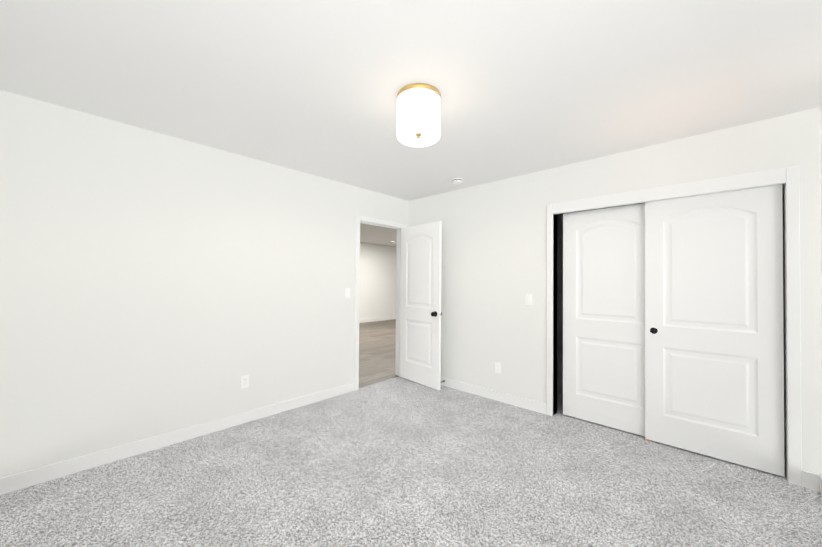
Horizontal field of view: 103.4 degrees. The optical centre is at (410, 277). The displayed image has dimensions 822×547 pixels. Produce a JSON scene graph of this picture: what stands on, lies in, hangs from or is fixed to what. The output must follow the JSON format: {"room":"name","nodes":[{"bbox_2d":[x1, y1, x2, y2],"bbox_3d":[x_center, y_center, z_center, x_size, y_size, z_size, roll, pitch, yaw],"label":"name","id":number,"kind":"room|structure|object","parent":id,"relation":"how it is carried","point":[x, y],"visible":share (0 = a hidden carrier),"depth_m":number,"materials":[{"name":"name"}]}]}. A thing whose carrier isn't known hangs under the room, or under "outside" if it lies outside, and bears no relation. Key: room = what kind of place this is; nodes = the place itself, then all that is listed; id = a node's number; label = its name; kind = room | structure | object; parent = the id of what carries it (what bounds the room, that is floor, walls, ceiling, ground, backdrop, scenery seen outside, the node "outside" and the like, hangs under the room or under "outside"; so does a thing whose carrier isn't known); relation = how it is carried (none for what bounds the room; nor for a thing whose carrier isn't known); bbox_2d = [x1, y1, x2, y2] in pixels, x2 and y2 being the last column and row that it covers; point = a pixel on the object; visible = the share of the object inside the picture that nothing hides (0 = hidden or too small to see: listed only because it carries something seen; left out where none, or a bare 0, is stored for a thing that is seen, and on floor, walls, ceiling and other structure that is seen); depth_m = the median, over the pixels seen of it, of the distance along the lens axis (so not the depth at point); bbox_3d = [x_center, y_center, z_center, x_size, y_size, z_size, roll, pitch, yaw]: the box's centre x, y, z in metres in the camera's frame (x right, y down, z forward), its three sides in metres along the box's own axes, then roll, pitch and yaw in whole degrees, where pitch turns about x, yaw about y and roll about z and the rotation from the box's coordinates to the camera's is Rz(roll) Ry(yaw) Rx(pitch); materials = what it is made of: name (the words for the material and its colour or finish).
{"room":"empty bedroom","nodes":[
{"label":"empty bedroom","id":0,"kind":"room"},
{"bbox_2d":[0,90,407,477],"bbox_3d":[-1.344,0.113,3.247,0.114,2.440,3.908,0,-1,43],"label":"wall","id":1,"kind":"structure","parent":0,"point":[152,284],"depth_m":2.48,"materials":[{"name":"white paint"}]},
{"bbox_2d":[0,382,354,494],"bbox_3d":[-1.610,1.275,2.864,0.017,0.100,2.734,0,-1,43],"label":"baseboard","id":2,"kind":"structure","parent":1,"relation":"attached to","point":[42,474],"depth_m":2.46,"materials":[{"name":"paint"}]},
{"bbox_2d":[241,375,248,388],"bbox_3d":[-1.518,0.953,2.968,0.009,0.114,0.070,0,-1,43],"label":"outlet","id":3,"kind":"object","parent":1,"relation":"attached to","point":[245,381],"visible":1,"depth_m":2.97,"materials":[{"name":"white plastic"}]},
{"bbox_2d":[345,288,349,297],"bbox_3d":[-0.737,0.180,3.801,0.012,0.114,0.070,0,-1,43],"label":"light switch","id":4,"kind":"object","parent":1,"relation":"attached to","point":[347,292],"visible":1,"depth_m":3.79,"materials":[{"name":"white plastic"}]},
{"bbox_2d":[354,215,406,390],"bbox_3d":[-0.416,0.304,4.235,0.148,2.099,0.869,0,-1,43],"label":"door frame","id":5,"kind":"structure","parent":1,"relation":"attached to","point":[359,218],"depth_m":4.07,"materials":[{"name":"paint"}]},
{"bbox_2d":[400,221,441,389],"bbox_3d":[0.096,0.334,4.148,0.750,2.022,0.179,0,-1,43],"label":"bedroom door","id":6,"kind":"structure","parent":1,"relation":"in","point":[420,310],"depth_m":4.12,"materials":[{"name":"paint"}]},
{"bbox_2d":[359,242,395,318],"bbox_3d":[-0.744,0.127,7.540,5.114,2.540,8.828,0,-1,43],"label":"wall","id":7,"kind":"structure","parent":0,"point":[377,280],"depth_m":10.72,"materials":[{"name":"white paint"}]},
{"bbox_2d":[359,316,395,322],"bbox_3d":[-2.530,1.345,9.190,0.014,0.120,8.600,0,-1,43],"label":"baseboard","id":8,"kind":"structure","parent":7,"relation":"attached to","point":[376,319],"depth_m":10.68,"materials":[{"name":"paint"}]},
{"bbox_2d":[360,223,396,245],"bbox_3d":[-0.774,-1.193,7.597,5.000,0.100,8.828,0,-1,43],"label":"ceiling","id":9,"kind":"structure","parent":0,"point":[372,234],"depth_m":8.68,"materials":[{"name":"white paint"}]},
{"bbox_2d":[359,319,398,387],"bbox_3d":[-0.724,1.448,7.493,4.970,0.098,8.600,0,-1,43],"label":"floor","id":10,"kind":"structure","parent":0,"point":[377,347],"depth_m":6.05,"materials":[{"name":"brown wood"}]},
{"bbox_2d":[0,0,821,200],"bbox_3d":[0.032,-1.164,1.982,3.862,0.100,3.908,0,-1,43],"label":"ceiling","id":11,"kind":"structure","parent":0,"point":[314,87],"depth_m":1.77,"materials":[{"name":"white paint"}]},
{"bbox_2d":[396,83,440,147],"bbox_3d":[0.047,-0.981,1.990,0.273,0.266,0.273,0,-1,43],"label":"lamp fixture","id":12,"kind":"object","parent":11,"relation":"attached to","point":[418,115],"visible":1,"depth_m":1.88,"materials":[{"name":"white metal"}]},
{"bbox_2d":[451,178,462,183],"bbox_3d":[0.513,-1.067,3.600,0.128,0.040,0.128,0,-1,43],"label":"smoke detector","id":13,"kind":"object","parent":11,"relation":"attached to","point":[457,180],"visible":1,"depth_m":3.56,"materials":[{"name":"white plastic"}]},
{"bbox_2d":[0,376,821,546],"bbox_3d":[0.042,1.376,1.919,3.778,0.100,3.908,0,-1,43],"label":"floor carpet","id":14,"kind":"object","parent":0,"point":[399,461],"visible":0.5,"depth_m":2.03,"materials":[{"name":"grey carpet"}]},
{"bbox_2d":[408,107,821,479],"bbox_3d":[1.318,0.136,3.340,3.628,2.440,0.128,0,-1,43],"label":"wall","id":15,"kind":"structure","parent":0,"point":[494,234],"depth_m":3.28,"materials":[{"name":"white paint"}]},
{"bbox_2d":[441,377,546,413],"bbox_3d":[0.643,1.308,3.871,1.928,0.106,0.019,0,-1,43],"label":"baseboard","id":16,"kind":"structure","parent":15,"relation":"attached to","point":[517,401],"depth_m":3.58,"materials":[{"name":"paint"}]},
{"bbox_2d":[495,362,500,373],"bbox_3d":[0.960,0.996,3.583,0.070,0.114,0.009,0,-1,43],"label":"outlet","id":17,"kind":"object","parent":15,"relation":"attached to","point":[497,367],"visible":1,"depth_m":3.58,"materials":[{"name":"white plastic"}]},
{"bbox_2d":[526,294,531,304],"bbox_3d":[1.218,0.225,3.355,0.070,0.114,0.012,0,-1,43],"label":"light switch","id":18,"kind":"object","parent":15,"relation":"attached to","point":[528,299],"visible":1,"depth_m":3.35,"materials":[{"name":"white plastic"}]},
{"bbox_2d":[553,214,556,413],"bbox_3d":[1.988,0.329,2.717,1.546,2.048,0.114,0,-1,43],"label":"door frame","id":19,"kind":"structure","parent":15,"relation":"attached to","point":[555,314],"depth_m":3.23,"materials":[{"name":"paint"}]},
{"bbox_2d":[563,203,644,435],"bbox_3d":[1.788,0.354,2.951,0.762,1.972,0.035,0,-1,43],"label":"closet door","id":20,"kind":"structure","parent":15,"relation":"in","point":[604,316],"depth_m":2.95,"materials":[{"name":"paint"}]},
{"bbox_2d":[557,184,782,214],"bbox_3d":[2.005,-0.659,2.740,1.510,0.035,0.084,0,-1,43],"label":"track rail","id":21,"kind":"object","parent":15,"relation":"attached to","point":[607,207],"visible":0.14,"depth_m":3.01,"materials":[{"name":"black"}]},
{"bbox_2d":[546,166,801,485],"bbox_3d":[1.952,0.311,2.679,1.626,2.082,0.043,0,-1,43],"label":"trim","id":22,"kind":"structure","parent":15,"relation":"attached to","point":[789,176],"depth_m":2.17,"materials":[{"name":"paint"}]},
{"bbox_2d":[645,184,783,476],"bbox_3d":[2.244,0.351,2.460,0.762,1.972,0.039,0,-1,43],"label":"closet door","id":23,"kind":"structure","parent":15,"relation":"in","point":[714,368],"depth_m":2.41,"materials":[{"name":"paint"}]},
{"bbox_2d":[557,185,784,444],"bbox_3d":[2.247,0.089,3.061,2.346,2.540,0.734,0,-1,43],"label":"wall","id":24,"kind":"structure","parent":0,"point":[559,303],"depth_m":3.85,"materials":[{"name":"paint"}]},
{"bbox_2d":[819,103,821,353],"bbox_3d":[1.349,0.099,0.641,0.114,2.440,3.794,0,-1,43],"label":"wall","id":25,"kind":"structure","parent":0,"point":[820,122],"depth_m":2.01,"materials":[{"name":"white paint"}]},
{"bbox_2d":[808,472,821,493],"bbox_3d":[1.325,1.270,0.717,0.040,0.106,3.682,0,-1,43],"label":"baseboard","id":26,"kind":"structure","parent":25,"relation":"attached to","point":[814,480],"depth_m":2.06,"materials":[{"name":"paint"}]},
{"label":"outside","id":27,"kind":"structure","parent":0,"visible":0},
{"bbox_2d":[557,393,784,473],"bbox_3d":[2.197,1.408,3.001,2.118,0.100,0.620,0,-1,43],"label":"floor","id":28,"kind":"structure","parent":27,"point":[559,402],"depth_m":3.45,"materials":[{"name":"grey carpet"}]}
]}

